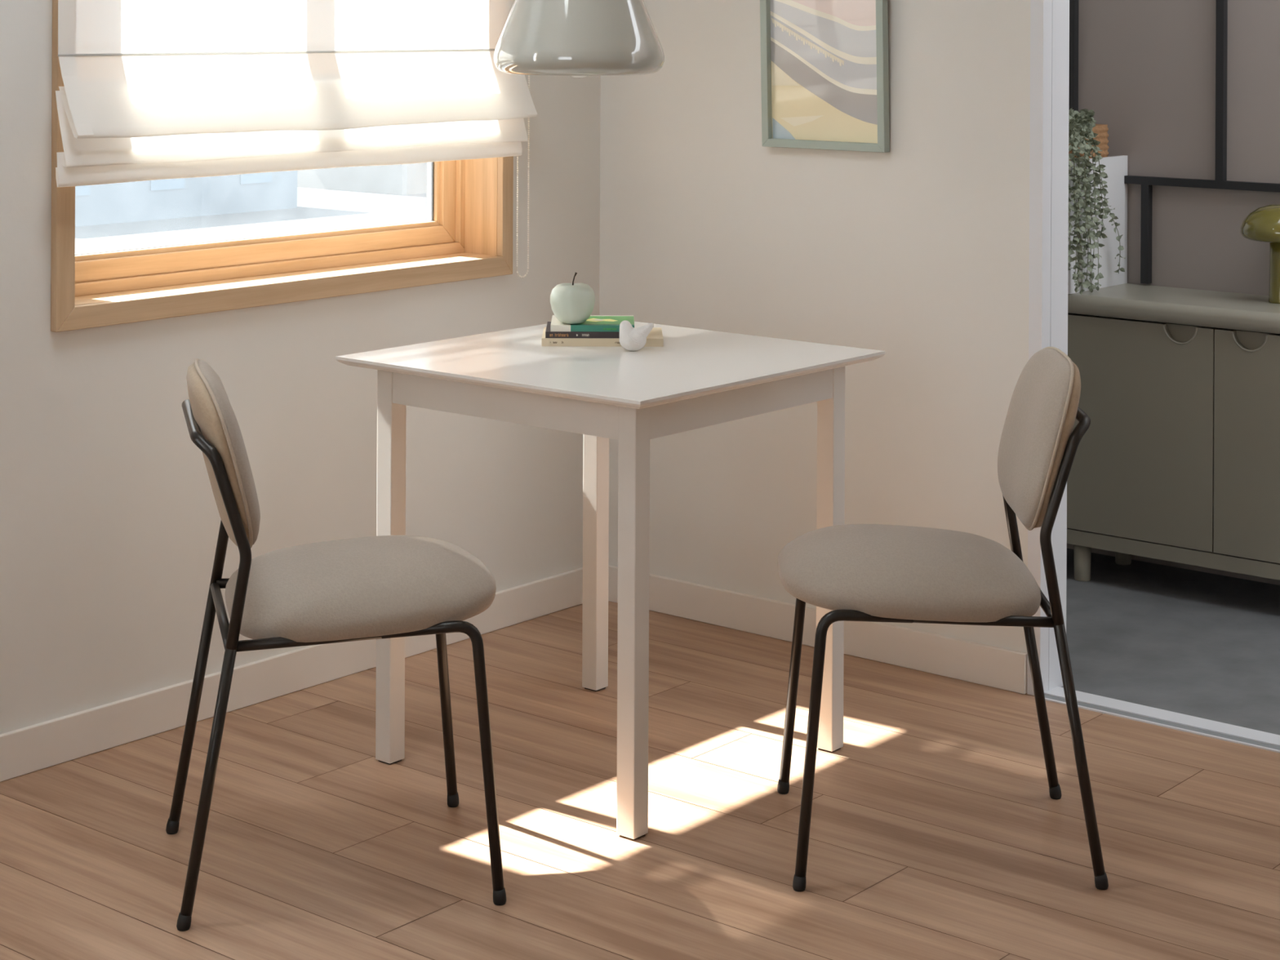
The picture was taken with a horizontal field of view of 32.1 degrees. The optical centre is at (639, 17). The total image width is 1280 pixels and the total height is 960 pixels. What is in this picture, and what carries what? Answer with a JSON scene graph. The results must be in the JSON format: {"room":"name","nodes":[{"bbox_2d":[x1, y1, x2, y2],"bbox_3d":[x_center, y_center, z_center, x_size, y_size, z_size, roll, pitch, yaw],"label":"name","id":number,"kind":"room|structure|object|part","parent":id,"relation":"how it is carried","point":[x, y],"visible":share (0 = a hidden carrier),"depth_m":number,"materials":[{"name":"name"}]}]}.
{"room":"dining room","nodes":[
{"label":"dining room","id":0,"kind":"room"},
{"bbox_2d":[0,0,600,734],"bbox_3d":[-1.457,0.134,3.721,0.200,2.560,6.550,0,0,39],"label":"wall","id":1,"kind":"structure","parent":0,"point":[110,519],"depth_m":4.29,"materials":[{"name":"white paint"}]},
{"bbox_2d":[50,0,513,332],"bbox_3d":[-0.735,0.113,4.551,0.178,0.914,1.215,0,0,39],"label":"window","id":2,"kind":"structure","parent":1,"relation":"in","point":[465,233],"depth_m":4.55,"materials":[{"name":"brown wood"}]},
{"bbox_3d":[-1.047,0.112,4.047,0.018,0.912,0.041,0,0,39],"label":"casing","id":3,"kind":"part","parent":2,"relation":"part of","materials":[{"name":"brown wood"}]},
{"bbox_3d":[-0.778,0.484,4.597,0.038,0.040,1.094,0,0,39],"label":"sash rail","id":4,"kind":"part","parent":2,"relation":"part of","materials":[{"name":"brown wood"}]},
{"bbox_3d":[-0.776,0.516,4.596,0.062,0.024,1.142,0,0,39],"label":"frame rail","id":5,"kind":"part","parent":2,"relation":"part of","materials":[{"name":"brown wood"}]},
{"bbox_3d":[-0.676,0.550,4.501,0.018,0.042,1.213,0,0,39],"label":"casing","id":6,"kind":"part","parent":2,"relation":"part of","materials":[{"name":"brown wood"}]},
{"bbox_3d":[-0.440,0.113,5.004,0.038,0.782,0.040,0,0,39],"label":"sash rail","id":7,"kind":"part","parent":2,"relation":"part of","materials":[{"name":"brown wood"}]},
{"bbox_3d":[-0.418,0.114,5.028,0.062,0.830,0.024,0,0,39],"label":"frame rail","id":8,"kind":"part","parent":2,"relation":"part of","materials":[{"name":"brown wood"}]},
{"bbox_3d":[-0.298,0.115,4.956,0.018,0.912,0.035,0,0,39],"label":"casing","id":9,"kind":"part","parent":2,"relation":"part of","materials":[{"name":"brown wood"}]},
{"bbox_2d":[0,567,582,782],"bbox_3d":[-1.746,1.312,3.210,0.013,0.081,5.200,0,0,39],"label":"baseboard","id":10,"kind":"structure","parent":1,"relation":"attached to","point":[36,747],"depth_m":4.36,"materials":[{"name":"white paint"}]},
{"bbox_2d":[55,0,537,277],"bbox_3d":[-0.639,0.057,4.467,0.070,1.040,1.267,0,0,39],"label":"blind","id":11,"kind":"object","parent":1,"relation":"attached to","point":[153,90],"visible":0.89,"depth_m":4.38,"materials":[{"name":"fabric"}]},
{"bbox_3d":[-0.636,-0.109,4.465,0.065,0.668,1.222,0,0,39],"label":"panel","id":12,"kind":"part","parent":11,"relation":"part of","materials":[{"name":"fabric"}]},
{"bbox_3d":[-0.258,0.107,4.948,0.004,0.942,0.040,0,0,39],"label":"bead chain","id":13,"kind":"part","parent":11,"relation":"part of","materials":[{"name":"white plastic"}]},
{"bbox_2d":[0,548,1279,959],"bbox_3d":[0.421,1.394,2.235,4.600,0.060,6.450,0,0,39],"label":"floor","id":14,"kind":"structure","parent":0,"point":[937,832],"depth_m":3.79,"materials":[{"name":"brown wood"}]},
{"bbox_2d":[165,358,506,931],"bbox_3d":[-0.491,0.955,3.573,0.509,0.808,0.455,0,0,-14],"label":"dining chair","id":15,"kind":"object","parent":14,"relation":"on","point":[368,588],"visible":1,"depth_m":3.42,"materials":[{"name":"beige fabric"}]},
{"bbox_3d":[-0.744,1.149,3.714,0.086,0.411,0.017,0,0,-9],"label":"leg","id":16,"kind":"part","parent":15,"relation":"part of","materials":[{"name":"black metal"}]},
{"bbox_3d":[-0.646,1.150,3.330,0.086,0.411,0.017,0,0,-19],"label":"leg","id":17,"kind":"part","parent":15,"relation":"part of","materials":[{"name":"black metal"}]},
{"bbox_3d":[-0.674,0.787,3.526,0.089,0.320,0.407,0,0,-14],"label":"frame","id":18,"kind":"part","parent":15,"relation":"part of","materials":[{"name":"black metal"}]},
{"bbox_3d":[-0.592,0.943,3.736,0.234,0.021,0.023,0,0,-12],"label":"rail","id":19,"kind":"part","parent":15,"relation":"part of","materials":[{"name":"black metal"}]},
{"bbox_3d":[-0.657,0.688,3.530,0.092,0.270,0.380,0,0,-14],"label":"backrest","id":20,"kind":"part","parent":15,"relation":"part of","materials":[{"name":"beige fabric"}]},
{"bbox_3d":[-0.502,0.944,3.382,0.234,0.021,0.023,0,0,-17],"label":"rail","id":21,"kind":"part","parent":15,"relation":"part of","materials":[{"name":"black metal"}]},
{"bbox_3d":[-0.449,0.904,3.583,0.424,0.096,0.418,0,0,-14],"label":"seat","id":22,"kind":"part","parent":15,"relation":"part of","materials":[{"name":"beige fabric"}]},
{"bbox_3d":[-0.302,1.142,3.417,0.189,0.429,0.054,0,0,-14],"label":"leg","id":23,"kind":"part","parent":15,"relation":"part of","materials":[{"name":"black metal"}]},
{"bbox_3d":[-0.398,1.141,3.798,0.192,0.429,0.026,0,0,-26],"label":"leg","id":24,"kind":"part","parent":15,"relation":"part of","materials":[{"name":"black metal"}]},
{"bbox_2d":[335,321,884,839],"bbox_3d":[-0.050,0.990,4.109,0.719,0.740,0.719,0,0,39],"label":"dining table","id":25,"kind":"object","parent":14,"relation":"on","point":[699,378],"visible":0.84,"depth_m":4.00,"materials":[{"name":"white paint"}]},
{"bbox_3d":[-0.455,0.997,4.070,0.038,0.716,0.038,0,0,39],"label":"leg","id":26,"kind":"part","parent":25,"relation":"part of","materials":[{"name":"white paint"}]},
{"bbox_3d":[-0.089,0.998,4.514,0.038,0.716,0.038,0,0,39],"label":"leg","id":27,"kind":"part","parent":25,"relation":"part of","materials":[{"name":"white paint"}]},
{"bbox_2d":[542,327,663,346],"bbox_3d":[-0.072,0.612,4.271,0.229,0.015,0.150,0,0,-1],"label":"book","id":28,"kind":"object","parent":25,"relation":"on","point":[655,338],"visible":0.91,"depth_m":4.20,"materials":[{"name":"beige paper"}]},
{"bbox_2d":[545,321,619,337],"bbox_3d":[-0.096,0.599,4.269,0.166,0.012,0.140,0,0,-1],"label":"book","id":29,"kind":"object","parent":28,"relation":"on","point":[548,334],"visible":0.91,"depth_m":4.20,"materials":[{"name":"grey paper"}]},
{"bbox_2d":[550,315,634,331],"bbox_3d":[-0.090,0.586,4.270,0.158,0.013,0.138,0,0,-1],"label":"book","id":30,"kind":"object","parent":29,"relation":"on","point":[594,322],"visible":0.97,"depth_m":4.21,"materials":[{"name":"teal paper"}]},
{"bbox_2d":[550,272,595,324],"bbox_3d":[-0.127,0.532,4.229,0.084,0.096,0.085,0,0,39],"label":"apple","id":31,"kind":"object","parent":30,"relation":"on","point":[572,303],"visible":1,"depth_m":4.20,"materials":[{"name":"green ceramic"}]},
{"bbox_3d":[-0.124,0.499,4.229,0.011,0.031,0.004,0,0,3],"label":"apple stem","id":32,"kind":"part","parent":31,"relation":"part of","materials":[{"name":"brown metal"}]},
{"bbox_3d":[-0.011,1.000,3.704,0.038,0.716,0.038,0,0,39],"label":"leg","id":33,"kind":"part","parent":25,"relation":"part of","materials":[{"name":"white paint"}]},
{"bbox_2d":[619,320,653,351],"bbox_3d":[-0.006,0.592,4.142,0.064,0.057,0.039,0,0,0],"label":"bird figurine","id":34,"kind":"object","parent":25,"relation":"on","point":[631,339],"visible":1,"depth_m":4.13,"materials":[{"name":"white ceramic"}]},
{"bbox_3d":[0.354,1.001,4.148,0.038,0.716,0.038,0,0,39],"label":"leg","id":35,"kind":"part","parent":25,"relation":"part of","materials":[{"name":"white paint"}]},
{"bbox_2d":[777,346,1108,891],"bbox_3d":[0.483,0.959,3.695,0.509,0.808,0.455,0,0,0],"label":"dining chair","id":36,"kind":"object","parent":14,"relation":"on","point":[859,572],"visible":1,"depth_m":3.54,"materials":[{"name":"beige fabric"}]},
{"bbox_3d":[0.337,1.145,3.891,0.192,0.429,0.026,0,0,12],"label":"leg","id":37,"kind":"part","parent":36,"relation":"part of","materials":[{"name":"black metal"}]},
{"bbox_3d":[0.335,1.145,3.501,0.192,0.429,0.026,0,0,-11],"label":"leg","id":38,"kind":"part","parent":36,"relation":"part of","materials":[{"name":"black metal"}]},
{"bbox_3d":[0.441,0.908,3.695,0.424,0.096,0.418,0,0,0],"label":"seat","id":39,"kind":"part","parent":36,"relation":"part of","materials":[{"name":"beige fabric"}]},
{"bbox_3d":[0.540,0.949,3.512,0.234,0.021,0.023,0,0,3],"label":"rail","id":40,"kind":"part","parent":36,"relation":"part of","materials":[{"name":"black metal"}]},
{"bbox_3d":[0.657,0.694,3.693,0.092,0.270,0.380,0,0,0],"label":"backrest","id":41,"kind":"part","parent":36,"relation":"part of","materials":[{"name":"beige fabric"}]},
{"bbox_3d":[0.693,1.156,3.891,0.086,0.411,0.017,0,0,-5],"label":"leg","id":42,"kind":"part","parent":36,"relation":"part of","materials":[{"name":"black metal"}]},
{"bbox_3d":[0.674,0.793,3.693,0.089,0.320,0.407,0,0,0],"label":"frame","id":43,"kind":"part","parent":36,"relation":"part of","materials":[{"name":"black metal"}]},
{"bbox_3d":[0.691,1.156,3.495,0.086,0.411,0.017,0,0,5],"label":"leg","id":44,"kind":"part","parent":36,"relation":"part of","materials":[{"name":"black metal"}]},
{"bbox_2d":[1066,283,1279,581],"bbox_3d":[1.639,1.020,5.080,1.760,0.695,0.305,0,0,39],"label":"sideboard","id":45,"kind":"object","parent":14,"relation":"on","point":[1177,460],"visible":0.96,"depth_m":5.22,"materials":[{"name":"grey wood"}]},
{"bbox_3d":[1.074,1.320,5.407,0.041,0.088,0.041,0,0,39],"label":"leg","id":46,"kind":"part","parent":45,"relation":"part of","materials":[{"name":"beige paint"}]},
{"bbox_2d":[1067,107,1125,294],"bbox_3d":[1.062,0.445,5.465,0.179,0.447,0.343,0,0,39],"label":"plant","id":47,"kind":"object","parent":45,"relation":"on","point":[1087,140],"visible":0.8,"depth_m":5.40,"materials":[{"name":"green plant"}]},
{"bbox_2d":[1067,155,1127,293],"bbox_3d":[1.060,0.508,5.564,0.195,0.322,0.294,0,0,39],"label":"display box","id":48,"kind":"object","parent":45,"relation":"on","point":[1116,166],"visible":0.32,"depth_m":5.55,"materials":[{"name":"white laminate"}]},
{"bbox_2d":[1068,124,1109,160],"bbox_3d":[1.103,0.321,5.570,0.110,0.106,0.132,0,0,39],"label":"basket","id":49,"kind":"object","parent":48,"relation":"on","point":[1102,136],"depth_m":5.55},
{"bbox_3d":[1.209,1.321,5.570,0.041,0.088,0.041,0,0,39],"label":"leg","id":50,"kind":"part","parent":45,"relation":"part of","materials":[{"name":"beige paint"}]},
{"bbox_3d":[1.115,0.980,5.349,0.566,0.517,0.018,0,0,39],"label":"door","id":51,"kind":"part","parent":45,"relation":"part of","materials":[{"name":"beige paint"}]},
{"bbox_3d":[1.563,1.261,4.981,1.730,0.035,0.019,0,0,39],"label":"rail","id":52,"kind":"part","parent":45,"relation":"part of","materials":[{"name":"beige paint"}]},
{"bbox_2d":[1067,283,1279,333],"bbox_3d":[1.641,0.697,5.079,1.760,0.048,0.305,0,0,39],"label":"countertop","id":53,"kind":"structure","parent":45,"relation":"on","point":[1185,306],"depth_m":5.26,"materials":[{"name":"beige"}]},
{"bbox_3d":[1.553,0.982,4.988,0.564,0.517,0.018,0,0,39],"label":"door","id":54,"kind":"part","parent":45,"relation":"part of","materials":[{"name":"beige paint"}]},
{"bbox_2d":[1240,204,1279,303],"bbox_3d":[1.513,0.556,5.250,0.191,0.232,0.191,0,0,39],"label":"mushroom lamp","id":55,"kind":"object","parent":45,"relation":"on","point":[1262,224],"visible":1,"depth_m":5.22,"materials":[{"name":"green glass"}]},
{"bbox_3d":[1.514,0.483,5.250,0.191,0.086,0.191,0,0,39],"label":"lamp shade","id":56,"kind":"part","parent":55,"relation":"part of","materials":[{"name":"green glass"}]},
{"bbox_3d":[1.513,0.597,5.251,0.062,0.150,0.062,0,0,39],"label":"lamp stem","id":57,"kind":"part","parent":55,"relation":"part of","materials":[{"name":"green glass"}]},
{"bbox_2d":[599,0,1030,653],"bbox_3d":[1.715,0.149,3.797,4.600,2.560,0.100,0,0,39],"label":"wall","id":58,"kind":"structure","parent":0,"point":[917,252],"depth_m":4.79,"materials":[{"name":"white paint"}]},
{"bbox_2d":[608,564,1026,693],"bbox_3d":[0.343,1.321,4.849,1.128,0.081,0.013,0,0,39],"label":"baseboard","id":59,"kind":"structure","parent":58,"relation":"attached to","point":[1000,668],"depth_m":4.74,"materials":[{"name":"white paint"}]},
{"bbox_2d":[760,0,889,152],"bbox_3d":[0.393,-0.026,4.791,0.320,0.620,0.042,0,0,39],"label":"framed print","id":60,"kind":"object","parent":58,"relation":"attached to","point":[824,66],"visible":1,"depth_m":4.79,"materials":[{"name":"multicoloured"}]},
{"bbox_3d":[0.276,-0.027,4.887,0.018,0.619,0.021,0,2,39],"label":"frame","id":61,"kind":"part","parent":60,"relation":"part of","materials":[{"name":"grey"}]},
{"bbox_3d":[0.398,0.275,4.799,0.319,0.018,0.021,0,2,39],"label":"frame","id":62,"kind":"part","parent":60,"relation":"part of","materials":[{"name":"grey"}]},
{"bbox_3d":[0.509,-0.026,4.694,0.018,0.619,0.021,0,2,39],"label":"frame","id":63,"kind":"part","parent":60,"relation":"part of","materials":[{"name":"grey"}]},
{"bbox_2d":[1026,0,1069,695],"bbox_3d":[1.451,0.328,4.011,1.638,2.080,0.107,0,0,39],"label":"door frame","id":64,"kind":"structure","parent":58,"relation":"in","point":[1049,19],"depth_m":4.49,"materials":[{"name":"white paint"}]},
{"bbox_2d":[1044,686,1279,752],"bbox_3d":[1.431,1.376,3.994,1.578,0.024,0.087,0,0,39],"label":"trim","id":65,"kind":"structure","parent":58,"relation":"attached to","point":[1132,711],"depth_m":4.32,"materials":[{"name":"white paint"}]},
{"bbox_2d":[1066,0,1279,585],"bbox_3d":[2.446,0.152,4.684,4.600,2.560,0.100,0,0,39],"label":"wall","id":66,"kind":"structure","parent":0,"point":[1147,68],"depth_m":5.51,"materials":[{"name":"grey paint"}]},
{"bbox_2d":[1068,0,1279,284],"bbox_3d":[2.417,-0.228,4.630,4.580,1.800,0.022,0,0,39],"label":"trim","id":67,"kind":"structure","parent":66,"relation":"attached to","point":[1220,182],"depth_m":5.46,"materials":[{"name":"grey metal"}]},
{"bbox_3d":[0.363,-1.186,2.226,4.900,0.100,6.550,0,0,39],"label":"ceiling","id":68,"kind":"structure","parent":0,"visible":0},
{"bbox_2d":[493,0,665,78],"bbox_3d":[-0.109,-0.514,4.100,0.315,1.252,0.315,0,0,39],"label":"pendant lamp","id":69,"kind":"object","parent":68,"relation":"hanging from","point":[574,38],"visible":1,"depth_m":3.98,"materials":[{"name":"grey glass"}]},
{"bbox_3d":[-0.112,0.048,4.100,0.078,0.128,0.078,0,0,39],"label":"bulb","id":70,"kind":"part","parent":69,"relation":"part of","materials":[{"name":"white glass"}]},
{"label":"outside","id":71,"kind":"structure","parent":0,"visible":0},
{"bbox_2d":[75,186,426,253],"bbox_3d":[-62.348,4.986,186.046,314.000,0.200,320.000,0,0,39],"label":"ground","id":72,"kind":"structure","parent":71,"point":[317,209],"depth_m":57.36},
{"bbox_2d":[75,170,297,226],"bbox_3d":[-14.635,4.027,59.942,6.500,2.420,9.500,0,0,39],"label":"building","id":73,"kind":"structure","parent":72,"relation":"on","point":[180,197],"depth_m":58.44,"materials":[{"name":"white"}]},
{"bbox_2d":[297,162,426,195],"bbox_3d":[-7.140,3.655,70.612,6.500,3.220,7.500,0,0,39],"label":"building","id":74,"kind":"structure","parent":72,"relation":"on","point":[400,179],"depth_m":66.84,"materials":[{"name":"grey"}]}
]}

